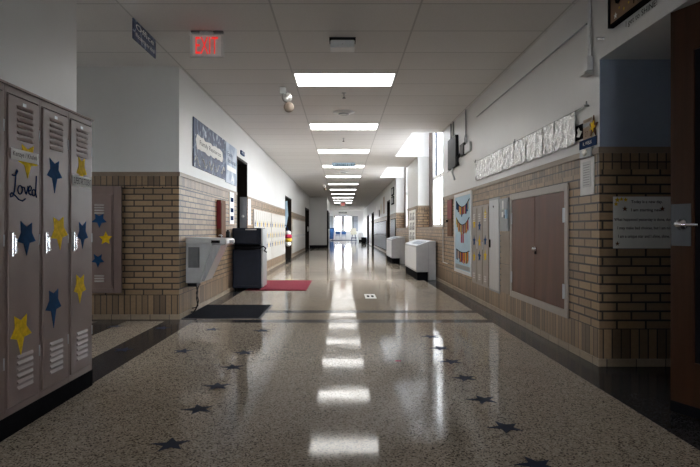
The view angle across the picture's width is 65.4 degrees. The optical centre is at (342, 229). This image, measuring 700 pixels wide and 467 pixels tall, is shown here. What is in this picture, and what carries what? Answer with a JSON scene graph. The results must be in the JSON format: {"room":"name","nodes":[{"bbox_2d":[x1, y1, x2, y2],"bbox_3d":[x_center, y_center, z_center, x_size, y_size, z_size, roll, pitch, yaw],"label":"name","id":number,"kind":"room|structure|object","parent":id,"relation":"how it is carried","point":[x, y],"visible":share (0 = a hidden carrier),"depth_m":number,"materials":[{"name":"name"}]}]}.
{"room":"school corridor","nodes":[
{"label":"school corridor","id":0,"kind":"room"},
{"bbox_2d":[0,0,76,111],"bbox_3d":[-3.656,-0.415,-1.745,3.887,2.830,10.510,0,0,0],"label":"wall","id":1,"kind":"structure","parent":0,"point":[38,38],"depth_m":3.11,"materials":[{"name":"paint"}]},
{"bbox_2d":[77,67,236,319],"bbox_3d":[-3.715,-0.415,7.760,3.794,2.830,3.344,0,0,0],"label":"wall","id":2,"kind":"structure","parent":0,"point":[142,126],"depth_m":6.10,"materials":[{"name":"paint"}]},
{"bbox_2d":[92,186,121,292],"bbox_3d":[-2.841,0.107,6.080,0.755,1.195,0.039,0,0,0],"label":"locker","id":3,"kind":"object","parent":2,"relation":"attached to","point":[106,200],"visible":0.73,"depth_m":6.07,"materials":[{"name":"metal"}]},
{"bbox_2d":[94,275,103,281],"bbox_3d":[-2.710,0.541,6.069,0.110,0.079,0.007,0,0,0],"label":"vent","id":4,"kind":"object","parent":3,"relation":"attached to","point":[97,278],"depth_m":6.07,"materials":[{"name":"metal"}]},
{"bbox_2d":[94,204,103,213],"bbox_3d":[-2.710,-0.234,6.069,0.110,0.109,0.007,0,0,0],"label":"vent","id":5,"kind":"object","parent":3,"relation":"attached to","point":[98,208],"depth_m":6.07,"materials":[{"name":"metal"}]},
{"bbox_2d":[193,116,225,179],"bbox_3d":[-1.818,-1.083,7.565,0.022,0.605,1.830,0,0,0],"label":"banner","id":6,"kind":"object","parent":2,"relation":"attached to","point":[209,149],"visible":1,"depth_m":7.39,"materials":[{"name":"blue paper"}]},
{"bbox_2d":[186,230,234,312],"bbox_3d":[-1.585,0.494,6.596,0.487,0.988,0.507,0,0,0],"label":"fountain","id":7,"kind":"object","parent":2,"relation":"attached to","point":[203,254],"visible":1,"depth_m":6.36,"materials":[{"name":"grey metal"}]},
{"bbox_2d":[188,247,198,267],"bbox_3d":[-1.734,0.320,6.355,0.130,0.240,0.010,0,0,0],"label":"grille","id":8,"kind":"object","parent":7,"relation":"attached to","point":[193,252],"depth_m":6.35,"materials":[{"name":"metal"}]},
{"bbox_2d":[186,237,234,244],"bbox_3d":[-1.591,0.130,6.599,0.475,0.089,0.502,0,0,0],"label":"basin","id":9,"kind":"object","parent":7,"relation":"in","point":[189,240],"depth_m":6.35,"materials":[{"name":"metal"}]},
{"bbox_2d":[217,200,225,237],"bbox_3d":[-1.796,-0.140,8.089,0.066,0.600,0.321,0,0,0],"label":"fire extinguisher cabinet","id":10,"kind":"object","parent":2,"relation":"attached to","point":[221,204],"visible":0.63,"depth_m":7.95,"materials":[{"name":"red metal"}]},
{"bbox_2d":[225,142,236,185],"bbox_3d":[-1.822,-1.067,8.940,0.014,0.635,0.860,0,0,0],"label":"banner","id":11,"kind":"object","parent":2,"relation":"attached to","point":[231,152],"visible":1,"depth_m":8.92,"materials":[{"name":"white paper"}]},
{"bbox_2d":[229,192,233,223],"bbox_3d":[-1.822,-0.360,8.970,0.014,0.520,0.340,0,0,0],"label":"poster","id":12,"kind":"object","parent":2,"relation":"attached to","point":[231,194],"visible":1,"depth_m":8.92,"materials":[{"name":"white paper"}]},
{"bbox_2d":[237,125,308,270],"bbox_3d":[-2.165,-0.415,19.810,0.694,2.830,20.780,0,0,0],"label":"wall","id":13,"kind":"structure","parent":0,"point":[268,185],"depth_m":13.48,"materials":[{"name":"paint"}]},
{"bbox_2d":[237,156,246,227],"bbox_3d":[-1.965,-0.142,9.960,0.270,2.285,1.060,0,0,0],"label":"door","id":14,"kind":"structure","parent":13,"relation":"in","point":[241,164],"depth_m":10.44,"materials":[{"name":"brown wood"}]},
{"bbox_2d":[248,199,250,224],"bbox_3d":[-1.826,-0.360,10.700,0.006,0.520,0.280,0,0,0],"label":"notice","id":15,"kind":"object","parent":13,"relation":"attached to","point":[249,200],"visible":1,"depth_m":10.68,"materials":[{"name":"white paper"}]},
{"bbox_2d":[253,209,255,227],"bbox_3d":[-1.810,0.155,11.269,0.039,1.170,0.295,0,0,0],"label":"locker","id":16,"kind":"object","parent":13,"relation":"attached to","point":[254,210],"visible":0.38,"depth_m":11.16,"materials":[{"name":"metal"}]},
{"bbox_2d":[256,210,258,227],"bbox_3d":[-1.810,0.155,11.567,0.039,1.170,0.295,0,0,0],"label":"locker","id":17,"kind":"object","parent":13,"relation":"attached to","point":[257,211],"visible":0.41,"depth_m":11.56,"materials":[{"name":"metal"}]},
{"bbox_2d":[266,212,267,260],"bbox_3d":[-1.810,0.155,13.057,0.039,1.170,0.295,0,0,0],"label":"locker","id":18,"kind":"object","parent":13,"relation":"attached to","point":[266,212],"visible":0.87,"depth_m":13.10,"materials":[{"name":"metal"}]},
{"bbox_2d":[268,212,269,259],"bbox_3d":[-1.810,0.155,13.355,0.039,1.170,0.295,0,0,0],"label":"locker","id":19,"kind":"object","parent":13,"relation":"attached to","point":[268,212],"visible":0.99,"depth_m":13.33,"materials":[{"name":"metal"}]},
{"bbox_2d":[271,213,272,258],"bbox_3d":[-1.810,0.155,14.049,0.039,1.170,0.295,0,0,0],"label":"locker","id":20,"kind":"object","parent":13,"relation":"attached to","point":[271,213],"visible":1,"depth_m":13.92,"materials":[{"name":"metal"}]},
{"bbox_2d":[273,214,274,257],"bbox_3d":[-1.810,0.155,14.347,0.039,1.170,0.295,0,0,0],"label":"locker","id":21,"kind":"object","parent":13,"relation":"attached to","point":[273,214],"visible":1,"depth_m":14.30,"materials":[{"name":"metal"}]},
{"bbox_2d":[277,215,278,256],"bbox_3d":[-1.810,0.155,15.241,0.039,1.170,0.295,0,0,0],"label":"locker","id":22,"kind":"object","parent":13,"relation":"attached to","point":[277,215],"visible":1,"depth_m":15.18,"materials":[{"name":"metal"}]},
{"bbox_2d":[285,196,290,257],"bbox_3d":[-1.965,-0.052,18.450,0.270,2.105,2.180,0,0,0],"label":"door","id":23,"kind":"structure","parent":13,"relation":"in","point":[287,248],"depth_m":19.49,"materials":[{"name":"brown wood"}]},
{"bbox_2d":[285,201,287,227],"bbox_3d":[-1.935,-0.525,18.590,0.170,0.950,0.020,0,0,0],"label":"streamer","id":24,"kind":"object","parent":23,"relation":"hanging from","point":[286,202],"visible":0.6,"depth_m":18.58},
{"bbox_2d":[285,225,291,245],"bbox_3d":[-1.775,0.173,17.800,0.255,0.724,0.306,0,0,0],"label":"cloth bundle","id":25,"kind":"object","parent":23,"relation":"hanging from","point":[288,236],"visible":0.97,"depth_m":17.70,"materials":[{"name":"multicoloured fabric"}]},
{"bbox_2d":[305,207,308,247],"bbox_3d":[-1.965,-0.058,28.250,0.270,2.115,3.280,0,0,0],"label":"door","id":26,"kind":"structure","parent":13,"relation":"in","point":[306,209],"depth_m":29.84,"materials":[{"name":"brown wood"}]},
{"bbox_2d":[309,197,329,244],"bbox_3d":[-1.675,-0.495,33.350,1.650,2.670,6.300,0,0,0],"label":"wall partition","id":27,"kind":"structure","parent":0,"point":[318,206],"depth_m":30.20,"materials":[{"name":"paint"}]},
{"bbox_2d":[309,245,326,247],"bbox_3d":[-1.670,0.920,33.345,1.660,0.160,6.310,0,0,0],"label":"baseboard","id":28,"kind":"structure","parent":27,"relation":"attached to","point":[310,246],"depth_m":30.19,"materials":[{"name":"black plastic"}]},
{"bbox_2d":[327,210,328,247],"bbox_3d":[-0.825,-0.040,30.570,0.070,2.080,0.860,0,0,0],"label":"trim","id":29,"kind":"structure","parent":27,"relation":"attached to","point":[327,210],"depth_m":30.14,"materials":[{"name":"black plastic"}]},
{"bbox_2d":[77,0,578,209],"bbox_3d":[-1.350,-1.830,24.500,8.500,0.001,63.000,0,0,0],"label":"ceiling","id":30,"kind":"structure","parent":0,"point":[444,55],"depth_m":5.75,"materials":[{"name":"tile"}]},
{"bbox_2d":[132,18,155,58],"bbox_3d":[-1.799,-1.740,4.960,0.013,0.184,0.560,0,0,0],"label":"hanging sign","id":31,"kind":"object","parent":30,"relation":"hanging from","point":[140,35],"visible":1,"depth_m":4.91,"materials":[{"name":"blue plastic"}]},
{"bbox_2d":[190,31,223,57],"bbox_3d":[-1.245,-1.708,5.019,0.310,0.245,0.053,0,0,0],"label":"exit sign","id":32,"kind":"object","parent":30,"relation":"hanging from","point":[203,44],"visible":1,"depth_m":5.00,"materials":[{"name":"white plastic"}]},
{"bbox_2d":[280,87,293,112],"bbox_3d":[-0.710,-1.667,6.997,0.180,0.325,0.105,0,0,0],"label":"emergency light","id":33,"kind":"object","parent":30,"relation":"attached to","point":[286,97],"visible":1,"depth_m":6.95,"materials":[{"name":"white plastic"}]},
{"bbox_2d":[329,37,355,51],"bbox_3d":[0.000,-1.779,5.221,0.250,0.108,0.157,0,0,0],"label":"ceiling vent","id":34,"kind":"object","parent":30,"relation":"attached to","point":[337,44],"visible":1,"depth_m":5.16,"materials":[{"name":"white plastic"}]},
{"bbox_2d":[325,176,360,177],"bbox_3d":[0.025,-1.858,18.718,1.220,0.064,0.600,0,0,0],"label":"ceiling light","id":35,"kind":"object","parent":30,"relation":"attached to","point":[325,176],"visible":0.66,"depth_m":18.67,"materials":[{"name":"white plastic"}]},
{"bbox_2d":[317,149,369,152],"bbox_3d":[0.025,-1.858,12.684,1.220,0.064,0.600,0,0,0],"label":"ceiling light","id":36,"kind":"object","parent":30,"relation":"attached to","point":[318,150],"visible":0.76,"depth_m":12.57,"materials":[{"name":"white plastic"}]},
{"bbox_2d":[332,162,354,166],"bbox_3d":[0.030,-1.766,14.699,0.620,0.132,0.014,0,0,0],"label":"hanging sign","id":37,"kind":"object","parent":30,"relation":"hanging from","point":[334,164],"visible":1,"depth_m":14.69,"materials":[{"name":"metal"}]},
{"bbox_2d":[322,165,364,167],"bbox_3d":[0.025,-1.858,15.701,1.220,0.064,0.600,0,0,0],"label":"ceiling light","id":38,"kind":"object","parent":30,"relation":"attached to","point":[323,166],"visible":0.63,"depth_m":15.92,"materials":[{"name":"white plastic"}]},
{"bbox_2d":[323,165,363,166],"bbox_3d":[0.025,-1.837,15.701,1.176,0.009,0.556,0,0,0],"label":"diffuser","id":39,"kind":"object","parent":38,"relation":"attached to","point":[323,165],"depth_m":15.61,"materials":[{"name":"plastic"}]},
{"bbox_2d":[328,183,358,184],"bbox_3d":[0.025,-1.858,21.735,1.220,0.064,0.600,0,0,0],"label":"ceiling light","id":40,"kind":"object","parent":30,"relation":"attached to","point":[328,183],"visible":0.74,"depth_m":21.44,"materials":[{"name":"white plastic"}]},
{"bbox_2d":[309,124,378,129],"bbox_3d":[0.025,-1.858,9.667,1.220,0.064,0.600,0,0,0],"label":"ceiling light","id":41,"kind":"object","parent":30,"relation":"attached to","point":[312,126],"visible":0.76,"depth_m":9.65,"materials":[{"name":"white plastic"}]},
{"bbox_2d":[333,110,354,115],"bbox_3d":[0.023,-1.809,8.333,0.320,0.042,0.356,0,0,0],"label":"smoke detector","id":42,"kind":"object","parent":30,"relation":"attached to","point":[338,112],"visible":1,"depth_m":8.29,"materials":[{"name":"white plastic"}]},
{"bbox_2d":[292,73,396,86],"bbox_3d":[0.025,-1.858,6.650,1.220,0.064,0.600,0,0,0],"label":"ceiling light","id":43,"kind":"object","parent":30,"relation":"attached to","point":[301,79],"visible":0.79,"depth_m":6.64,"materials":[{"name":"white plastic"}]},
{"bbox_2d":[330,215,357,239],"bbox_3d":[0.000,-0.415,56.125,5.000,2.830,0.250,0,0,0],"label":"wall","id":44,"kind":"structure","parent":0,"point":[348,236],"depth_m":56.00,"materials":[{"name":"paint"}]},
{"bbox_2d":[353,216,357,230],"bbox_3d":[1.380,-0.650,56.030,0.640,1.540,0.100,0,0,0],"label":"window","id":45,"kind":"structure","parent":44,"relation":"in","point":[355,218],"depth_m":56.04,"materials":[{"name":"clear glass"}]},
{"bbox_2d":[330,210,362,240],"bbox_3d":[0.028,-0.415,50.050,3.715,2.830,0.300,0,0,0],"label":"wall","id":46,"kind":"structure","parent":0,"point":[359,213],"depth_m":49.91,"materials":[{"name":"paint"}]},
{"bbox_2d":[0,240,699,466],"bbox_3d":[-1.350,1.060,24.500,8.500,0.120,63.000,0,0,0],"label":"floor","id":47,"kind":"structure","parent":0,"point":[326,386],"depth_m":3.29,"materials":[{"name":"beige stone"}]},
{"bbox_2d":[0,79,6,441],"bbox_3d":[-1.651,0.145,2.455,0.122,1.710,0.303,0,0,0],"label":"locker","id":48,"kind":"object","parent":47,"relation":"on","point":[2,82],"visible":1,"depth_m":2.58,"materials":[{"name":"grey metal"}]},
{"bbox_2d":[4,82,41,437],"bbox_3d":[-1.651,0.145,2.759,0.122,1.710,0.303,0,0,0],"label":"locker","id":49,"kind":"object","parent":47,"relation":"on","point":[22,401],"visible":1,"depth_m":2.72,"materials":[{"name":"grey metal"}]},
{"bbox_2d":[17,350,33,390],"bbox_3d":[-1.605,0.708,2.762,0.007,0.174,0.140,0,0,0],"label":"vent","id":50,"kind":"object","parent":49,"relation":"attached to","point":[25,358],"depth_m":2.76,"materials":[{"name":"grey metal"}]},
{"bbox_2d":[17,105,33,143],"bbox_3d":[-1.605,-0.532,2.762,0.007,0.174,0.140,0,0,0],"label":"vent","id":51,"kind":"object","parent":49,"relation":"attached to","point":[25,113],"depth_m":2.76,"materials":[{"name":"grey metal"}]},
{"bbox_2d":[40,97,69,416],"bbox_3d":[-1.651,0.145,3.062,0.122,1.710,0.303,0,0,0],"label":"locker","id":52,"kind":"object","parent":47,"relation":"on","point":[54,142],"visible":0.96,"depth_m":3.03,"materials":[{"name":"grey metal"}]},
{"bbox_2d":[50,338,62,373],"bbox_3d":[-1.605,0.708,3.065,0.007,0.174,0.140,0,0,0],"label":"vent","id":53,"kind":"object","parent":52,"relation":"attached to","point":[56,344],"depth_m":3.06,"materials":[{"name":"metal"}]},
{"bbox_2d":[50,118,62,152],"bbox_3d":[-1.605,-0.532,3.065,0.007,0.174,0.140,0,0,0],"label":"vent","id":54,"kind":"object","parent":52,"relation":"attached to","point":[56,124],"depth_m":3.06,"materials":[{"name":"metal"}]},
{"bbox_2d":[68,110,93,398],"bbox_3d":[-1.651,0.145,3.365,0.122,1.710,0.303,0,0,0],"label":"locker","id":55,"kind":"object","parent":47,"relation":"on","point":[80,372],"visible":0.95,"depth_m":3.34,"materials":[{"name":"grey metal"}]},
{"bbox_2d":[77,329,87,360],"bbox_3d":[-1.605,0.708,3.368,0.007,0.174,0.140,0,0,0],"label":"vent","id":56,"kind":"object","parent":55,"relation":"attached to","point":[82,334],"depth_m":3.37,"materials":[{"name":"metal"}]},
{"bbox_2d":[77,128,87,158],"bbox_3d":[-1.605,-0.532,3.368,0.007,0.174,0.140,0,0,0],"label":"vent","id":57,"kind":"object","parent":55,"relation":"attached to","point":[82,133],"depth_m":3.37,"materials":[{"name":"metal"}]},
{"bbox_2d":[151,438,189,451],"bbox_3d":[-0.793,0.999,2.543,0.168,0.001,0.162,0,0,-35],"label":"star","id":58,"kind":"object","parent":47,"relation":"on","point":[171,443],"visible":1,"depth_m":2.54,"materials":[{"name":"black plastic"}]},
{"bbox_2d":[181,405,211,413],"bbox_3d":[-0.793,0.999,3.038,0.166,0.001,0.160,0,0,36],"label":"star","id":59,"kind":"object","parent":47,"relation":"on","point":[197,408],"visible":1,"depth_m":3.03,"materials":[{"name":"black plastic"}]},
{"bbox_2d":[202,382,229,389],"bbox_3d":[-0.793,0.999,3.491,0.170,0.001,0.162,0,0,-36],"label":"star","id":60,"kind":"object","parent":47,"relation":"on","point":[217,385],"visible":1,"depth_m":3.50,"materials":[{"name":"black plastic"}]},
{"bbox_2d":[181,305,272,318],"bbox_3d":[-1.367,0.994,6.685,0.885,0.010,1.130,0,0,0],"label":"floor mat","id":61,"kind":"object","parent":47,"relation":"on","point":[207,311],"visible":0.96,"depth_m":6.53,"materials":[{"name":"rubber"}]},
{"bbox_2d":[233,228,266,289],"bbox_3d":[-1.537,0.482,9.263,0.578,1.035,0.574,0,0,0],"label":"trash can","id":62,"kind":"object","parent":47,"relation":"on","point":[250,251],"visible":0.97,"depth_m":9.02,"materials":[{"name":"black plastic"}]},
{"bbox_2d":[245,280,311,290],"bbox_3d":[-1.100,0.994,9.865,1.000,0.010,1.770,0,0,0],"label":"floor mat","id":63,"kind":"object","parent":47,"relation":"on","point":[272,285],"visible":0.79,"depth_m":9.60,"materials":[{"name":"red fabric"}]},
{"bbox_2d":[364,294,376,298],"bbox_3d":[0.417,0.999,8.225,0.165,0.002,0.550,0,0,0],"label":"decal","id":64,"kind":"object","parent":47,"relation":"on","point":[367,296],"visible":1,"depth_m":8.18,"materials":[{"name":"white paper"}]},
{"bbox_2d":[386,236,404,263],"bbox_3d":[1.651,0.605,17.049,0.409,0.790,1.902,0,0,0],"label":"heater","id":65,"kind":"object","parent":47,"relation":"on","point":[395,246],"visible":0.95,"depth_m":16.10,"materials":[{"name":"metal"}]},
{"bbox_2d":[405,239,435,279],"bbox_3d":[1.657,0.610,11.799,0.395,0.780,2.002,0,0,0],"label":"heater","id":66,"kind":"object","parent":47,"relation":"on","point":[420,255],"visible":1,"depth_m":10.80,"materials":[{"name":"metal"}]},
{"bbox_2d":[453,375,474,380],"bbox_3d":[0.817,0.999,3.684,0.171,0.001,0.166,0,0,0],"label":"star","id":67,"kind":"object","parent":47,"relation":"on","point":[462,377],"visible":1,"depth_m":3.69,"materials":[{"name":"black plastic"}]},
{"bbox_2d":[466,395,496,403],"bbox_3d":[0.834,0.999,3.209,0.165,0.001,0.163,0,0,-44],"label":"star","id":68,"kind":"object","parent":47,"relation":"on","point":[481,400],"visible":1,"depth_m":3.21,"materials":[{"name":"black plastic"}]},
{"bbox_2d":[487,421,522,432],"bbox_3d":[0.832,0.999,2.759,0.162,0.001,0.164,0,0,37],"label":"star","id":69,"kind":"object","parent":47,"relation":"on","point":[506,428],"visible":1,"depth_m":2.75,"materials":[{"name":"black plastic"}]},
{"bbox_2d":[513,456,549,466],"bbox_3d":[0.814,0.999,2.324,0.172,0.001,0.167,0,0,0],"label":"star","id":70,"kind":"object","parent":47,"relation":"on","point":[530,462],"visible":1,"depth_m":2.33,"materials":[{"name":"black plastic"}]},
{"bbox_2d":[380,167,403,177],"bbox_3d":[1.825,-2.247,17.500,1.150,0.826,3.320,0,0,0],"label":"ceiling","id":71,"kind":"structure","parent":0,"point":[390,172],"depth_m":19.10,"materials":[{"name":"white paint"}]},
{"bbox_2d":[395,133,428,156],"bbox_3d":[1.825,-2.247,11.925,1.150,0.826,3.470,0,0,0],"label":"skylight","id":72,"kind":"structure","parent":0,"point":[417,144],"depth_m":13.60,"materials":[{"name":"white glass"}]},
{"bbox_2d":[363,0,699,366],"bbox_3d":[2.393,-0.800,24.500,1.039,3.600,63.000,0,0,0],"label":"wall","id":73,"kind":"structure","parent":0,"point":[620,298],"depth_m":4.35,"materials":[{"name":"paint"}]},
{"bbox_2d":[367,215,368,242],"bbox_3d":[2.020,-0.045,40.300,0.270,2.090,2.980,0,0,0],"label":"door","id":74,"kind":"structure","parent":73,"relation":"in","point":[368,215],"depth_m":41.74,"materials":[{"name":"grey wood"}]},
{"bbox_2d":[372,212,373,245],"bbox_3d":[2.020,-0.045,33.900,0.270,2.090,2.580,0,0,0],"label":"door","id":75,"kind":"structure","parent":73,"relation":"in","point":[373,212],"depth_m":35.14,"materials":[{"name":"brown wood"}]},
{"bbox_2d":[387,200,389,237],"bbox_3d":[2.020,-0.105,22.350,0.270,2.210,1.480,0,0,0],"label":"door","id":76,"kind":"structure","parent":73,"relation":"in","point":[388,201],"depth_m":23.04,"materials":[{"name":"brown wood"}]},
{"bbox_2d":[396,167,406,228],"bbox_3d":[2.087,-1.325,17.499,0.425,2.550,3.198,0,0,0],"label":"window","id":77,"kind":"structure","parent":73,"relation":"in","point":[405,168],"depth_m":18.68,"materials":[{"name":"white glass"}]},
{"bbox_2d":[409,209,415,241],"bbox_3d":[1.873,-0.105,14.675,0.023,0.850,1.250,0,0,0],"label":"framed poster","id":78,"kind":"object","parent":73,"relation":"attached to","point":[412,214],"visible":0.95,"depth_m":14.49,"materials":[{"name":"white paper"}]},
{"bbox_2d":[418,133,442,227],"bbox_3d":[2.087,-1.325,11.924,0.425,2.550,3.348,0,0,0],"label":"window","id":79,"kind":"structure","parent":73,"relation":"in","point":[434,176],"depth_m":12.98,"materials":[{"name":"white glass"}]},
{"bbox_2d":[435,133,436,175],"bbox_3d":[2.212,-1.870,12.845,0.015,1.200,0.230,0,0,0],"label":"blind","id":80,"kind":"object","parent":79,"relation":"attached to","point":[435,133],"depth_m":12.92,"materials":[{"name":"white"}]},
{"bbox_2d":[446,199,452,235],"bbox_3d":[1.859,-0.210,9.520,0.050,0.640,0.400,0,0,0],"label":"upper cabinet","id":81,"kind":"object","parent":73,"relation":"attached to","point":[449,220],"visible":1,"depth_m":9.43,"materials":[{"name":"red metal"}]},
{"bbox_2d":[445,121,457,179],"bbox_3d":[1.859,-1.330,9.350,0.051,1.000,1.000,0,0,0],"label":"wall speaker","id":82,"kind":"object","parent":73,"relation":"attached to","point":[451,146],"visible":0.97,"depth_m":9.19,"materials":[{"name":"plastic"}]},
{"bbox_2d":[454,190,471,276],"bbox_3d":[1.873,0.050,8.500,0.022,1.260,1.200,0,0,0],"label":"bulletin board","id":83,"kind":"object","parent":73,"relation":"attached to","point":[462,202],"visible":1,"depth_m":8.43,"materials":[{"name":"blue paper"}]},
{"bbox_2d":[456,109,471,165],"bbox_3d":[1.848,-1.426,8.336,0.072,0.808,0.772,0,0,0],"label":"conduit","id":84,"kind":"object","parent":73,"relation":"attached to","point":[464,148],"visible":1,"depth_m":8.29,"materials":[{"name":"grey metal"}]},
{"bbox_2d":[471,206,476,283],"bbox_3d":[1.872,0.210,7.750,0.024,1.090,0.297,0,0,0],"label":"locker","id":85,"kind":"object","parent":73,"relation":"attached to","point":[474,209],"visible":1,"depth_m":7.73,"materials":[{"name":"metal"}]},
{"bbox_2d":[476,205,482,285],"bbox_3d":[1.872,0.210,7.450,0.024,1.090,0.297,0,0,0],"label":"locker","id":86,"kind":"object","parent":73,"relation":"attached to","point":[479,208],"visible":1,"depth_m":7.44,"materials":[{"name":"metal"}]},
{"bbox_2d":[482,204,488,288],"bbox_3d":[1.872,0.210,7.150,0.024,1.090,0.297,0,0,0],"label":"locker","id":87,"kind":"object","parent":73,"relation":"attached to","point":[485,244],"visible":1,"depth_m":7.12,"materials":[{"name":"grey metal"}]},
{"bbox_2d":[489,197,499,293],"bbox_3d":[1.871,0.185,6.745,0.025,1.160,0.470,0,0,0],"label":"locker","id":88,"kind":"object","parent":73,"relation":"in","point":[494,203],"depth_m":6.71,"materials":[{"name":"white metal"}]},
{"bbox_2d":[500,198,509,230],"bbox_3d":[1.861,-0.175,6.300,0.045,0.380,0.340,0,0,0],"label":"poster","id":89,"kind":"object","parent":73,"relation":"attached to","point":[504,203],"visible":1,"depth_m":6.22,"materials":[{"name":"white paper"}]},
{"bbox_2d":[501,264,509,294],"bbox_3d":[1.881,0.565,6.300,0.006,0.330,0.320,0,0,0],"label":"wall tile","id":90,"kind":"structure","parent":73,"relation":"attached to","point":[505,269],"depth_m":6.28,"materials":[{"name":"tile"}]},
{"bbox_2d":[501,232,509,264],"bbox_3d":[1.881,0.209,6.300,0.006,0.369,0.320,0,0,0],"label":"wall tile","id":91,"kind":"structure","parent":73,"relation":"attached to","point":[505,236],"depth_m":6.28,"materials":[{"name":"tile"}]},
{"bbox_2d":[476,23,586,116],"bbox_3d":[1.872,-1.580,5.890,0.014,0.014,3.420,0,0,0],"label":"rod","id":92,"kind":"object","parent":73,"relation":"attached to","point":[583,26],"visible":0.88,"depth_m":5.18,"materials":[{"name":"grey paint"}]},
{"bbox_2d":[474,101,588,162],"bbox_3d":[1.867,-0.965,5.905,0.035,0.040,3.510,0,0,0],"label":"rod","id":93,"kind":"object","parent":73,"relation":"attached to","point":[586,104],"visible":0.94,"depth_m":5.12,"materials":[{"name":"metal"}]},
{"bbox_2d":[475,159,482,180],"bbox_3d":[1.865,-0.818,7.430,0.016,0.274,0.412,0,0,0],"label":"plastic sheet","id":94,"kind":"object","parent":93,"relation":"hanging from","point":[479,164],"visible":1,"depth_m":7.42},
{"bbox_2d":[483,154,491,177],"bbox_3d":[1.865,-0.818,7.010,0.015,0.274,0.412,0,0,0],"label":"plastic sheet","id":95,"kind":"object","parent":93,"relation":"hanging from","point":[487,162],"visible":1,"depth_m":7.00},
{"bbox_2d":[491,149,502,174],"bbox_3d":[1.865,-0.818,6.575,0.016,0.274,0.442,0,0,0],"label":"plastic sheet","id":96,"kind":"object","parent":93,"relation":"hanging from","point":[496,159],"visible":1,"depth_m":6.56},
{"bbox_2d":[502,143,514,169],"bbox_3d":[1.865,-0.818,6.135,0.014,0.274,0.422,0,0,0],"label":"plastic sheet","id":97,"kind":"object","parent":93,"relation":"hanging from","point":[508,151],"visible":1,"depth_m":6.12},
{"bbox_2d":[514,137,525,165],"bbox_3d":[1.865,-0.818,5.735,0.016,0.274,0.362,0,0,0],"label":"plastic sheet","id":98,"kind":"object","parent":93,"relation":"hanging from","point":[519,146],"visible":1,"depth_m":5.73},
{"bbox_2d":[543,122,553,154],"bbox_3d":[1.864,-0.818,4.935,0.018,0.274,0.262,0,0,2],"label":"plastic sheet","id":99,"kind":"object","parent":93,"relation":"hanging from","point":[548,131],"visible":1,"depth_m":4.93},
{"bbox_2d":[554,112,574,152],"bbox_3d":[1.865,-0.818,4.585,0.014,0.274,0.422,0,0,0],"label":"plastic sheet","id":100,"kind":"object","parent":93,"relation":"hanging from","point":[564,128],"visible":1,"depth_m":4.57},
{"bbox_2d":[525,128,542,161],"bbox_3d":[1.865,-0.818,5.310,0.015,0.274,0.472,0,0,0],"label":"plastic sheet","id":101,"kind":"object","parent":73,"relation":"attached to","point":[534,145],"visible":1,"depth_m":5.29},
{"bbox_2d":[510,183,568,318],"bbox_3d":[1.861,0.172,5.315,0.047,1.133,1.570,0,0,0],"label":"double door","id":102,"kind":"structure","parent":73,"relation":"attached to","point":[539,225],"depth_m":5.11,"materials":[{"name":"wood"}]},
{"bbox_2d":[575,123,582,140],"bbox_3d":[1.882,-0.775,4.332,0.004,0.120,0.135,0,0,0],"label":"card","id":103,"kind":"object","parent":73,"relation":"attached to","point":[578,129],"visible":1,"depth_m":4.33,"materials":[{"name":"black"}]},
{"bbox_2d":[579,0,593,76],"bbox_3d":[1.849,-1.500,4.130,0.070,0.660,0.100,0,0,0],"label":"conduit","id":104,"kind":"object","parent":73,"relation":"attached to","point":[588,71],"visible":1,"depth_m":4.12,"materials":[{"name":"white metal"}]},
{"bbox_2d":[580,146,592,158],"bbox_3d":[1.867,-0.592,4.190,0.034,0.073,0.200,0,0,0],"label":"hand sanitizer","id":105,"kind":"object","parent":73,"relation":"attached to","point":[587,152],"visible":1,"depth_m":4.16,"materials":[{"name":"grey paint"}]},
{"bbox_2d":[580,156,593,195],"bbox_3d":[1.879,-0.410,4.188,0.011,0.280,0.225,0,0,0],"label":"framed notice","id":106,"kind":"object","parent":73,"relation":"attached to","point":[586,165],"visible":1,"depth_m":4.17,"materials":[{"name":"white paper"}]},
{"bbox_2d":[583,117,591,139],"bbox_3d":[1.882,-0.777,4.187,0.004,0.155,0.150,0,0,0],"label":"card","id":107,"kind":"object","parent":73,"relation":"attached to","point":[586,127],"visible":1,"depth_m":4.20,"materials":[{"name":"paper"}]},
{"bbox_2d":[579,135,596,149],"bbox_3d":[1.881,-0.666,4.180,0.007,0.068,0.290,0,0,0],"label":"name sign","id":108,"kind":"object","parent":73,"relation":"attached to","point":[592,141],"visible":1,"depth_m":4.16,"materials":[{"name":"blue paper"}]},
{"bbox_2d":[589,115,597,135],"bbox_3d":[1.874,-0.780,4.075,0.012,0.156,0.142,0,0,0],"label":"star","id":109,"kind":"object","parent":73,"relation":"attached to","point":[593,124],"visible":1,"depth_m":4.07,"materials":[{"name":"paper"}]},
{"bbox_2d":[608,0,650,28],"bbox_3d":[1.864,-1.587,3.470,0.040,0.375,0.640,0,0,0],"label":"framed picture","id":110,"kind":"object","parent":73,"relation":"attached to","point":[619,11],"visible":1,"depth_m":3.63,"materials":[{"name":"brown wood"}]},
{"bbox_2d":[599,59,670,146],"bbox_3d":[2.293,-0.930,3.997,0.814,0.639,0.006,0,0,0],"label":"wall","id":111,"kind":"structure","parent":73,"relation":"attached to","point":[635,94],"depth_m":3.99,"materials":[{"name":"paint"}]},
{"bbox_2d":[613,197,670,247],"bbox_3d":[2.235,-0.055,3.996,0.500,0.380,0.006,0,0,0],"label":"poster","id":112,"kind":"object","parent":73,"relation":"attached to","point":[638,222],"visible":0.86,"depth_m":4.00,"materials":[{"name":"white paper"}]},
{"bbox_2d":[628,0,656,26],"bbox_3d":[1.882,-1.360,3.440,0.001,0.050,0.360,0,0,0],"label":"lettering","id":113,"kind":"object","parent":73,"relation":"attached to","point":[654,0],"depth_m":3.40,"materials":[{"name":"black"}]},
{"bbox_2d":[670,1,699,419],"bbox_3d":[1.965,-0.101,2.566,0.101,2.178,0.910,0,0,-23],"label":"door","id":114,"kind":"structure","parent":73,"relation":"in","point":[685,22],"depth_m":2.90,"materials":[{"name":"brown wood"}]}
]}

